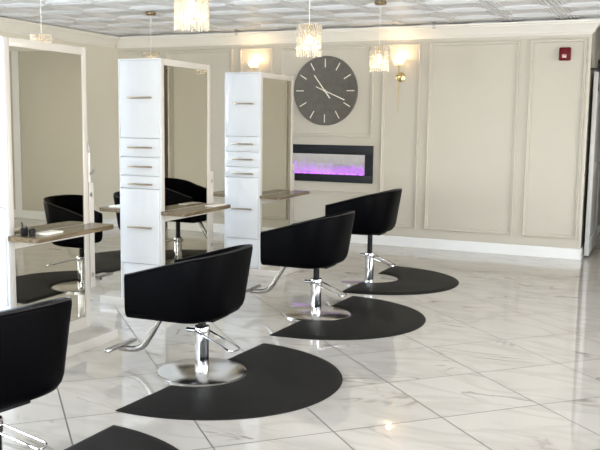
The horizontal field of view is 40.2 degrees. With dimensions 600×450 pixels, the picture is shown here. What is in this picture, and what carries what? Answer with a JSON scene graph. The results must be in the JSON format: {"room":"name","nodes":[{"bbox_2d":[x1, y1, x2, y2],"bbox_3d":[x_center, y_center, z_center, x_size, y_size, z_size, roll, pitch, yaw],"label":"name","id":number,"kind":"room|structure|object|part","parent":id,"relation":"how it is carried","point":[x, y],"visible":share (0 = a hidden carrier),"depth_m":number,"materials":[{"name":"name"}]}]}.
{"room":"salon","nodes":[
{"label":"salon","id":0,"kind":"room"},
{"bbox_2d":[0,31,119,219],"bbox_3d":[-5.314,-0.651,5.959,0.120,2.700,12.990,4,8,24],"label":"wall","id":1,"kind":"structure","parent":0,"point":[101,61],"depth_m":11.46,"materials":[{"name":"beige paint"}]},
{"bbox_2d":[0,17,119,47],"bbox_3d":[-5.213,-1.887,5.702,0.118,0.147,12.870,4,8,24],"label":"trim","id":2,"kind":"structure","parent":1,"relation":"attached to","point":[9,25],"depth_m":10.43,"materials":[{"name":"beige paint"}]},
{"bbox_2d":[103,218,117,226],"bbox_3d":[-5.272,0.633,6.079,0.016,0.122,12.970,4,8,24],"label":"baseboard","id":3,"kind":"structure","parent":1,"relation":"attached to","point":[112,220],"depth_m":11.75,"materials":[{"name":"white paint"}]},
{"bbox_2d":[0,226,599,449],"bbox_3d":[0.060,0.915,5.266,10.740,0.100,16.100,4,8,24],"label":"floor","id":4,"kind":"structure","parent":0,"point":[507,357],"depth_m":5.14,"materials":[{"name":"white tile"}]},
{"bbox_2d":[0,297,71,449],"bbox_3d":[-1.400,0.674,3.434,0.874,0.788,0.645,5,8,34],"label":"salon chair","id":5,"kind":"object","parent":4,"relation":"on","point":[33,337],"visible":1,"depth_m":3.22,"materials":[{"name":"black leather"}]},
{"bbox_3d":[-1.265,0.720,3.348,0.260,0.018,0.200,5,8,34],"label":"seat plate","id":6,"kind":"part","parent":5,"relation":"part of","materials":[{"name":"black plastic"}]},
{"bbox_3d":[-1.143,0.851,3.313,0.245,0.083,0.077,2,7,12],"label":"pump lever","id":7,"kind":"part","parent":5,"relation":"part of","materials":[{"name":"silver metal"}]},
{"bbox_2d":[0,36,117,357],"bbox_3d":[-1.788,-0.180,5.402,0.838,1.992,0.884,4,8,24],"label":"station","id":8,"kind":"object","parent":4,"relation":"on","point":[45,186],"visible":0.8,"depth_m":5.26,"materials":[{"name":"white wood"}]},
{"bbox_3d":[-1.938,-0.815,4.968,0.363,0.601,0.020,4,8,24],"label":"door","id":9,"kind":"part","parent":8,"relation":"part of","materials":[{"name":"white paint"}]},
{"bbox_3d":[-1.943,-0.439,5.014,0.363,0.144,0.020,4,8,24],"label":"drawer","id":10,"kind":"part","parent":8,"relation":"part of","materials":[{"name":"white paint"}]},
{"bbox_3d":[-1.945,-0.291,5.032,0.363,0.142,0.020,4,8,24],"label":"drawer","id":11,"kind":"part","parent":8,"relation":"part of","materials":[{"name":"white paint"}]},
{"bbox_3d":[-1.947,-0.167,5.047,0.363,0.096,0.020,4,8,24],"label":"drawer","id":12,"kind":"part","parent":8,"relation":"part of","materials":[{"name":"white paint"}]},
{"bbox_3d":[-1.956,0.623,5.147,0.363,0.274,0.014,4,8,24],"label":"panel","id":13,"kind":"part","parent":8,"relation":"part of","materials":[{"name":"white paint"}]},
{"bbox_3d":[-1.954,0.184,5.085,0.363,0.599,0.032,4,8,24],"label":"door","id":14,"kind":"part","parent":8,"relation":"part of","materials":[{"name":"white paint"}]},
{"bbox_2d":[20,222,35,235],"bbox_3d":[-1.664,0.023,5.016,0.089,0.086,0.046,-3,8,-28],"label":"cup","id":15,"kind":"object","parent":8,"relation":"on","point":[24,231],"visible":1,"depth_m":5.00,"materials":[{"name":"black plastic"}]},
{"bbox_2d":[9,46,83,234],"bbox_3d":[-1.614,-0.539,5.269,0.001,1.141,0.663,4,8,24],"label":"mirror","id":16,"kind":"object","parent":8,"relation":"attached to","point":[46,83],"depth_m":5.25,"materials":[{"name":"clear glass"}]},
{"bbox_3d":[-1.613,-0.202,5.316,0.007,1.922,0.742,4,8,24],"label":"mirror frame","id":17,"kind":"part","parent":8,"relation":"part of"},
{"bbox_2d":[36,230,62,234],"bbox_3d":[-1.571,0.047,5.139,0.090,0.010,0.160,3,7,20],"label":"paper stack","id":18,"kind":"object","parent":8,"relation":"on","point":[49,232],"visible":1,"depth_m":5.10,"materials":[{"name":"white paper"}]},
{"bbox_2d":[15,236,85,320],"bbox_3d":[-1.626,0.392,5.384,0.001,0.564,0.663,4,8,24],"label":"mirror","id":19,"kind":"object","parent":8,"relation":"attached to","point":[44,271],"depth_m":5.38,"materials":[{"name":"clear glass"}]},
{"bbox_2d":[8,223,113,243],"bbox_3d":[-1.508,0.048,5.307,0.222,0.030,0.815,4,8,24],"label":"shelf","id":20,"kind":"object","parent":8,"relation":"attached to","point":[69,229],"depth_m":5.24,"materials":[{"name":"brown wood"}]},
{"bbox_2d":[87,142,94,181],"bbox_3d":[-1.447,-0.435,5.670,0.060,0.280,0.025,4,8,24],"label":"iron","id":21,"kind":"object","parent":8,"relation":"on","point":[88,143],"visible":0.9,"depth_m":5.67,"materials":[{"name":"grey metal"}]},
{"bbox_2d":[94,210,112,279],"bbox_3d":[-2.157,0.155,7.491,0.899,0.808,0.645,4,8,28],"label":"salon chair","id":22,"kind":"object","parent":4,"relation":"on","point":[98,218],"visible":0.06,"depth_m":7.61,"materials":[{"name":"leather"}]},
{"bbox_2d":[95,250,120,272],"bbox_3d":[-1.987,0.360,9.061,0.875,0.020,1.540,4,8,24],"label":"floor mat","id":23,"kind":"object","parent":4,"relation":"on","point":[109,261],"visible":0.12,"depth_m":8.75,"materials":[{"name":"black rubber"}]},
{"bbox_2d":[113,191,119,228],"bbox_3d":[-1.567,0.022,8.875,0.899,0.748,0.645,4,8,24],"label":"salon chair","id":24,"kind":"object","parent":4,"relation":"on","point":[116,195],"visible":0.07,"depth_m":8.70,"materials":[{"name":"leather"}]},
{"bbox_2d":[64,425,178,449],"bbox_3d":[-0.873,1.096,3.198,0.875,0.020,1.540,4,8,26],"label":"floor mat","id":25,"kind":"object","parent":4,"relation":"on","point":[114,437],"visible":1,"depth_m":3.82,"materials":[{"name":"black rubber"}]},
{"bbox_2d":[99,58,230,305],"bbox_3d":[-1.111,-0.354,6.891,0.838,1.992,0.884,4,8,24],"label":"station","id":26,"kind":"object","parent":4,"relation":"on","point":[166,177],"visible":0.8,"depth_m":6.58,"materials":[{"name":"white paint"}]},
{"bbox_2d":[99,206,119,212],"bbox_3d":[-1.393,-0.165,7.045,0.222,0.030,0.815,4,8,24],"label":"shelf","id":27,"kind":"object","parent":26,"relation":"attached to","point":[104,209],"depth_m":6.68,"materials":[{"name":"brown wood"}]},
{"bbox_3d":[-1.258,-0.998,6.425,0.230,0.015,0.032,4,8,24],"label":"handle","id":28,"kind":"part","parent":26,"relation":"part of","materials":[{"name":"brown metal"}]},
{"bbox_3d":[-1.261,-0.989,6.456,0.363,0.601,0.020,4,8,24],"label":"door","id":29,"kind":"part","parent":26,"relation":"part of","materials":[{"name":"white paint"}]},
{"bbox_3d":[-1.276,0.020,6.539,0.230,0.015,0.032,4,8,24],"label":"handle","id":30,"kind":"part","parent":26,"relation":"part of","materials":[{"name":"brown metal"}]},
{"bbox_3d":[-1.266,-0.324,6.508,0.230,0.015,0.032,4,8,24],"label":"handle","id":31,"kind":"part","parent":26,"relation":"part of","materials":[{"name":"brown metal"}]},
{"bbox_3d":[-1.264,-0.462,6.491,0.230,0.015,0.032,4,8,24],"label":"handle","id":32,"kind":"part","parent":26,"relation":"part of","materials":[{"name":"brown metal"}]},
{"bbox_3d":[-1.262,-0.611,6.473,0.230,0.015,0.032,4,8,24],"label":"handle","id":33,"kind":"part","parent":26,"relation":"part of","materials":[{"name":"brown metal"}]},
{"bbox_3d":[-1.269,-0.342,6.536,0.363,0.096,0.020,4,8,24],"label":"drawer","id":34,"kind":"part","parent":26,"relation":"part of","materials":[{"name":"white paint"}]},
{"bbox_3d":[-1.268,-0.466,6.521,0.363,0.142,0.020,4,8,24],"label":"drawer","id":35,"kind":"part","parent":26,"relation":"part of","materials":[{"name":"white paint"}]},
{"bbox_3d":[-1.266,-0.614,6.503,0.363,0.144,0.020,4,8,24],"label":"drawer","id":36,"kind":"part","parent":26,"relation":"part of","materials":[{"name":"white paint"}]},
{"bbox_3d":[-1.276,0.010,6.574,0.363,0.599,0.032,4,8,24],"label":"door","id":37,"kind":"part","parent":26,"relation":"part of","materials":[{"name":"white paint"}]},
{"bbox_3d":[-1.278,0.448,6.636,0.363,0.274,0.014,4,8,24],"label":"panel","id":38,"kind":"part","parent":26,"relation":"part of","materials":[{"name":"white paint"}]},
{"bbox_2d":[164,65,206,210],"bbox_3d":[-0.936,-0.714,6.758,0.001,1.141,0.663,4,8,24],"label":"mirror","id":39,"kind":"object","parent":26,"relation":"attached to","point":[185,86],"depth_m":6.74,"materials":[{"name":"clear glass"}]},
{"bbox_3d":[-0.936,-0.377,6.804,0.007,1.922,0.742,4,8,24],"label":"mirror frame","id":40,"kind":"part","parent":26,"relation":"part of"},
{"bbox_2d":[165,214,206,264],"bbox_3d":[-0.949,0.218,6.873,0.001,0.564,0.663,4,8,24],"label":"mirror","id":41,"kind":"object","parent":26,"relation":"attached to","point":[185,237],"depth_m":6.83,"materials":[{"name":"clear glass"}]},
{"bbox_2d":[161,203,230,216],"bbox_3d":[-0.831,-0.127,6.796,0.222,0.030,0.815,4,8,24],"label":"shelf","id":42,"kind":"object","parent":26,"relation":"attached to","point":[189,209],"depth_m":6.66,"materials":[{"name":"brown wood"}]},
{"bbox_2d":[205,203,226,206],"bbox_3d":[-0.719,-0.171,7.013,0.090,0.007,0.220,4,8,22],"label":"paper stack","id":43,"kind":"object","parent":26,"relation":"on","point":[216,204],"visible":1,"depth_m":6.99,"materials":[{"name":"white paper"}]},
{"bbox_2d":[104,244,252,385],"bbox_3d":[-0.728,0.497,4.982,0.899,0.778,0.645,4,8,22],"label":"salon chair","id":44,"kind":"object","parent":4,"relation":"on","point":[199,289],"visible":1,"depth_m":4.72,"materials":[{"name":"leather"}]},
{"bbox_3d":[-0.594,0.885,4.973,0.540,0.014,0.540,4,8,22],"label":"plate","id":45,"kind":"part","parent":44,"relation":"part of","materials":[{"name":"metal"}]},
{"bbox_3d":[-0.483,0.675,4.818,0.306,0.083,0.096,7,9,40],"label":"pump lever","id":46,"kind":"part","parent":44,"relation":"part of","materials":[{"name":"silver metal"}]},
{"bbox_2d":[115,343,342,419],"bbox_3d":[-0.219,0.913,4.756,0.875,0.020,1.540,4,8,27],"label":"floor mat","id":47,"kind":"object","parent":4,"relation":"on","point":[278,379],"visible":1,"depth_m":4.55,"materials":[{"name":"black rubber"}]},
{"bbox_2d":[213,72,309,277],"bbox_3d":[-0.408,-0.535,8.434,0.838,1.992,0.884,4,8,24],"label":"station","id":48,"kind":"object","parent":4,"relation":"on","point":[259,190],"visible":0.78,"depth_m":8.10,"materials":[{"name":"white paint"}]},
{"bbox_2d":[213,190,224,196],"bbox_3d":[-0.690,-0.345,8.588,0.222,0.030,0.815,4,8,24],"label":"shelf","id":49,"kind":"object","parent":48,"relation":"attached to","point":[218,193],"depth_m":8.21,"materials":[{"name":"brown wood"}]},
{"bbox_3d":[-0.573,-0.160,8.082,0.230,0.015,0.032,4,8,24],"label":"handle","id":50,"kind":"part","parent":48,"relation":"part of","materials":[{"name":"brown metal"}]},
{"bbox_3d":[-0.575,0.268,8.179,0.363,0.274,0.014,4,8,24],"label":"panel","id":51,"kind":"part","parent":48,"relation":"part of","materials":[{"name":"white paint"}]},
{"bbox_3d":[-0.573,-0.171,8.116,0.363,0.599,0.032,4,8,24],"label":"door","id":52,"kind":"part","parent":48,"relation":"part of","materials":[{"name":"white paint"}]},
{"bbox_3d":[-0.558,-1.170,7.999,0.363,0.601,0.020,4,8,24],"label":"door","id":53,"kind":"part","parent":48,"relation":"part of","materials":[{"name":"white paint"}]},
{"bbox_3d":[-0.566,-0.522,8.079,0.363,0.096,0.020,4,8,24],"label":"drawer","id":54,"kind":"part","parent":48,"relation":"part of","materials":[{"name":"white paint"}]},
{"bbox_3d":[-0.563,-0.504,8.051,0.230,0.015,0.032,4,8,24],"label":"handle","id":55,"kind":"part","parent":48,"relation":"part of","materials":[{"name":"brown metal"}]},
{"bbox_3d":[-0.564,-0.646,8.063,0.363,0.142,0.020,4,8,24],"label":"drawer","id":56,"kind":"part","parent":48,"relation":"part of","materials":[{"name":"white paint"}]},
{"bbox_3d":[-0.561,-0.643,8.034,0.230,0.015,0.032,4,8,24],"label":"handle","id":57,"kind":"part","parent":48,"relation":"part of","materials":[{"name":"brown metal"}]},
{"bbox_3d":[-0.562,-0.794,8.045,0.363,0.144,0.020,4,8,24],"label":"drawer","id":58,"kind":"part","parent":48,"relation":"part of","materials":[{"name":"white paint"}]},
{"bbox_3d":[-0.559,-0.792,8.015,0.230,0.015,0.032,4,8,24],"label":"handle","id":59,"kind":"part","parent":48,"relation":"part of","materials":[{"name":"brown metal"}]},
{"bbox_2d":[262,199,289,230],"bbox_3d":[-0.245,0.037,8.416,0.001,0.564,0.663,4,8,24],"label":"mirror","id":60,"kind":"object","parent":48,"relation":"attached to","point":[275,213],"depth_m":8.37,"materials":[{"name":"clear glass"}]},
{"bbox_2d":[262,78,290,194],"bbox_3d":[-0.233,-0.894,8.301,0.001,1.141,0.663,4,8,24],"label":"mirror","id":61,"kind":"object","parent":48,"relation":"attached to","point":[276,92],"depth_m":8.29,"materials":[{"name":"clear glass"}]},
{"bbox_3d":[-0.233,-0.557,8.347,0.007,1.922,0.742,4,8,24],"label":"mirror frame","id":62,"kind":"part","parent":48,"relation":"part of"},
{"bbox_2d":[260,190,309,199],"bbox_3d":[-0.127,-0.307,8.339,0.222,0.030,0.815,4,8,24],"label":"shelf","id":63,"kind":"object","parent":48,"relation":"attached to","point":[271,194],"depth_m":8.20,"materials":[{"name":"brown wood"}]},
{"bbox_2d":[246,211,354,320],"bbox_3d":[-0.006,0.289,6.542,0.899,0.828,0.645,4,8,24],"label":"salon chair","id":64,"kind":"object","parent":4,"relation":"on","point":[323,242],"visible":0.98,"depth_m":6.26,"materials":[{"name":"leather"}]},
{"bbox_3d":[0.125,0.703,6.530,0.540,0.014,0.540,4,8,24],"label":"plate","id":65,"kind":"part","parent":64,"relation":"part of","materials":[{"name":"metal"}]},
{"bbox_3d":[0.231,0.493,6.371,0.306,0.083,0.096,7,9,42],"label":"pump lever","id":66,"kind":"part","parent":64,"relation":"part of","materials":[{"name":"silver metal"}]},
{"bbox_2d":[270,296,425,339],"bbox_3d":[0.516,0.727,6.346,0.875,0.020,1.540,4,8,26],"label":"floor mat","id":67,"kind":"object","parent":4,"relation":"on","point":[370,318],"visible":1,"depth_m":6.14,"materials":[{"name":"black rubber"}]},
{"bbox_2d":[325,188,401,285],"bbox_3d":[0.534,0.089,7.902,0.899,0.908,0.645,4,8,24],"label":"salon chair","id":68,"kind":"object","parent":4,"relation":"on","point":[376,213],"visible":0.88,"depth_m":7.58,"materials":[{"name":"leather"}]},
{"bbox_3d":[0.665,0.542,7.896,0.540,0.014,0.540,4,8,24],"label":"plate","id":69,"kind":"part","parent":68,"relation":"part of","materials":[{"name":"metal"}]},
{"bbox_3d":[0.771,0.332,7.736,0.306,0.083,0.096,7,9,42],"label":"pump lever","id":70,"kind":"part","parent":68,"relation":"part of","materials":[{"name":"silver metal"}]},
{"bbox_2d":[343,266,458,294],"bbox_3d":[1.079,0.542,7.907,0.875,0.020,1.540,4,8,24],"label":"floor mat","id":71,"kind":"object","parent":4,"relation":"on","point":[411,281],"visible":0.99,"depth_m":7.71,"materials":[{"name":"black rubber"}]},
{"bbox_2d":[0,0,599,36],"bbox_3d":[0.078,-1.859,4.933,10.820,0.093,16.040,4,8,24],"label":"ceiling","id":72,"kind":"structure","parent":0,"point":[120,18],"depth_m":8.96,"materials":[{"name":"tile"}]},
{"bbox_2d":[30,0,52,42],"bbox_3d":[-2.319,-1.800,7.346,0.200,0.681,0.198,4,8,24],"label":"pendant lamp","id":73,"kind":"object","parent":72,"relation":"hanging from","point":[48,38],"visible":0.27,"depth_m":7.30,"materials":[{"name":"beige"}]},
{"bbox_2d":[142,11,159,57],"bbox_3d":[-1.644,-1.999,9.037,0.200,0.681,0.198,4,8,24],"label":"pendant lamp","id":74,"kind":"object","parent":72,"relation":"hanging from","point":[145,54],"visible":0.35,"depth_m":8.98,"materials":[{"name":"beige"}]},
{"bbox_2d":[174,0,208,31],"bbox_3d":[-0.610,-1.441,4.608,0.200,0.681,0.198,4,8,24],"label":"pendant lamp","id":75,"kind":"object","parent":72,"relation":"hanging from","point":[182,8],"visible":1,"depth_m":4.58,"materials":[{"name":"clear glass"}]},
{"bbox_3d":[-0.612,-1.234,4.634,0.050,0.077,0.050,4,8,24],"label":"bulb","id":76,"kind":"part","parent":75,"relation":"part of","materials":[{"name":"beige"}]},
{"bbox_2d":[296,0,321,57],"bbox_3d":[0.073,-1.645,6.339,0.200,0.681,0.198,4,8,24],"label":"pendant lamp","id":77,"kind":"object","parent":72,"relation":"hanging from","point":[312,38],"visible":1,"depth_m":6.30,"materials":[{"name":"beige"}]},
{"bbox_2d":[369,0,389,71],"bbox_3d":[0.780,-1.843,8.027,0.200,0.681,0.198,4,8,24],"label":"pendant lamp","id":78,"kind":"object","parent":72,"relation":"hanging from","point":[379,62],"visible":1,"depth_m":7.98,"materials":[{"name":"beige"}]},
{"bbox_2d":[118,19,592,248],"bbox_3d":[0.278,-1.150,10.608,6.500,2.700,0.120,4,8,24],"label":"wall","id":79,"kind":"structure","parent":0,"point":[472,105],"depth_m":9.83,"materials":[{"name":"beige paint"}]},
{"bbox_2d":[123,51,158,58],"bbox_3d":[-2.252,-1.319,11.648,0.600,2.245,0.029,4,8,24],"label":"trim","id":80,"kind":"structure","parent":79,"relation":"attached to","point":[124,53],"depth_m":11.57,"materials":[{"name":"beige paint"}]},
{"bbox_2d":[166,49,232,215],"bbox_3d":[-1.390,-1.261,11.266,1.050,2.245,0.029,4,8,24],"label":"trim","id":81,"kind":"structure","parent":79,"relation":"attached to","point":[215,50],"depth_m":11.11,"materials":[{"name":"beige paint"}]},
{"bbox_2d":[248,61,259,68],"bbox_3d":[-0.603,-1.820,10.767,0.160,0.638,0.170,4,8,24],"label":"wall light","id":82,"kind":"object","parent":79,"relation":"attached to","point":[252,64],"visible":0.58,"depth_m":10.68,"materials":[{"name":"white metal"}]},
{"bbox_2d":[240,48,272,73],"bbox_3d":[-0.585,-1.206,10.909,0.475,2.245,0.029,4,8,24],"label":"trim","id":83,"kind":"structure","parent":79,"relation":"attached to","point":[242,51],"depth_m":10.79,"materials":[{"name":"beige paint"}]},
{"bbox_2d":[294,56,357,124],"bbox_3d":[0.320,-1.707,10.431,0.874,0.874,0.047,4,8,24],"label":"wall clock","id":84,"kind":"object","parent":79,"relation":"attached to","point":[325,87],"visible":1,"depth_m":10.42,"materials":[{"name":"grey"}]},
{"bbox_2d":[281,45,374,137],"bbox_3d":[0.328,-1.696,10.439,1.270,1.135,0.029,4,8,24],"label":"trim","id":85,"kind":"structure","parent":79,"relation":"attached to","point":[369,135],"depth_m":10.33,"materials":[{"name":"beige paint"}]},
{"bbox_2d":[294,190,370,220],"bbox_3d":[0.309,-0.234,10.619,1.270,0.410,0.029,4,8,24],"label":"trim","id":86,"kind":"structure","parent":79,"relation":"attached to","point":[311,191],"depth_m":10.55,"materials":[{"name":"beige paint"}]},
{"bbox_2d":[293,144,373,183],"bbox_3d":[0.311,-0.794,10.538,1.310,0.470,0.054,4,8,24],"label":"electric fireplace","id":87,"kind":"object","parent":79,"relation":"attached to","point":[322,163],"visible":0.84,"depth_m":10.48,"materials":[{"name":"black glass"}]},
{"bbox_2d":[116,19,599,50],"bbox_3d":[0.360,-2.381,10.312,6.498,0.147,0.149,4,8,24],"label":"trim","id":88,"kind":"structure","parent":79,"relation":"attached to","point":[581,26],"depth_m":9.99,"materials":[{"name":"beige paint"}]},
{"bbox_2d":[213,223,580,259],"bbox_3d":[0.296,0.140,10.676,6.396,0.122,0.016,4,8,24],"label":"baseboard","id":89,"kind":"structure","parent":79,"relation":"attached to","point":[498,248],"depth_m":9.90,"materials":[{"name":"white paint"}]},
{"bbox_2d":[393,58,405,111],"bbox_3d":[1.199,-1.698,9.968,0.160,0.638,0.170,4,8,24],"label":"wall light","id":90,"kind":"object","parent":79,"relation":"attached to","point":[400,77],"visible":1,"depth_m":9.94,"materials":[{"name":"gold metal"}]},
{"bbox_3d":[1.196,-1.652,9.969,0.011,0.545,0.011,-6,10,-43],"label":"rod","id":91,"kind":"part","parent":90,"relation":"part of","materials":[{"name":"gold metal"}]},
{"bbox_3d":[1.200,-1.973,9.929,0.160,0.078,0.160,4,8,24],"label":"lamp shade","id":92,"kind":"part","parent":90,"relation":"part of","materials":[{"name":"white glass"}]},
{"bbox_3d":[1.230,-1.806,10.021,0.120,0.120,0.024,4,8,24],"label":"plate","id":93,"kind":"part","parent":90,"relation":"part of","materials":[{"name":"gold metal"}]},
{"bbox_2d":[380,44,420,228],"bbox_3d":[1.226,-1.084,10.105,0.475,2.245,0.029,4,8,24],"label":"trim","id":94,"kind":"structure","parent":79,"relation":"attached to","point":[413,226],"depth_m":10.10,"materials":[{"name":"beige paint"}]},
{"bbox_2d":[424,40,520,234],"bbox_3d":[2.027,-1.032,9.750,1.060,2.250,0.029,4,8,24],"label":"trim","id":95,"kind":"structure","parent":79,"relation":"attached to","point":[517,42],"depth_m":9.75,"materials":[{"name":"beige paint"}]},
{"bbox_2d":[522,38,587,238],"bbox_3d":[2.898,-0.976,9.363,0.610,2.255,0.029,4,8,24],"label":"trim","id":96,"kind":"structure","parent":79,"relation":"attached to","point":[574,236],"depth_m":9.36,"materials":[{"name":"beige paint"}]},
{"bbox_2d":[559,47,570,60],"bbox_3d":[2.973,-1.920,9.202,0.124,0.144,0.059,4,8,24],"label":"fire alarm","id":97,"kind":"object","parent":79,"relation":"attached to","point":[564,52],"visible":1,"depth_m":9.18,"materials":[{"name":"red plastic"}]},
{"bbox_2d":[578,37,591,248],"bbox_3d":[3.209,-0.907,9.242,0.028,2.383,0.007,4,8,24],"label":"trim","id":98,"kind":"structure","parent":79,"relation":"attached to","point":[590,38],"depth_m":9.24,"materials":[{"name":"beige paint"}]},
{"bbox_2d":[581,27,599,246],"bbox_3d":[3.764,-1.103,10.591,0.120,2.700,2.690,4,8,24],"label":"wall","id":99,"kind":"structure","parent":0,"point":[595,56],"depth_m":9.62,"materials":[{"name":"beige paint"}]},
{"bbox_2d":[580,223,599,258],"bbox_3d":[3.785,0.187,10.666,0.016,0.122,2.810,4,8,24],"label":"baseboard","id":100,"kind":"structure","parent":99,"relation":"attached to","point":[598,226],"depth_m":9.69,"materials":[{"name":"white paint"}]},
{"bbox_2d":[584,59,599,255],"bbox_3d":[3.736,-0.863,10.289,0.098,2.237,2.110,4,8,24],"label":"sliding door","id":101,"kind":"structure","parent":99,"relation":"in","point":[594,158],"depth_m":9.46,"materials":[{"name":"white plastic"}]},
{"bbox_3d":[3.545,-0.743,9.854,0.030,1.940,0.920,4,8,24],"label":"door panel","id":102,"kind":"part","parent":101,"relation":"part of","materials":[{"name":"glass"}]}
]}

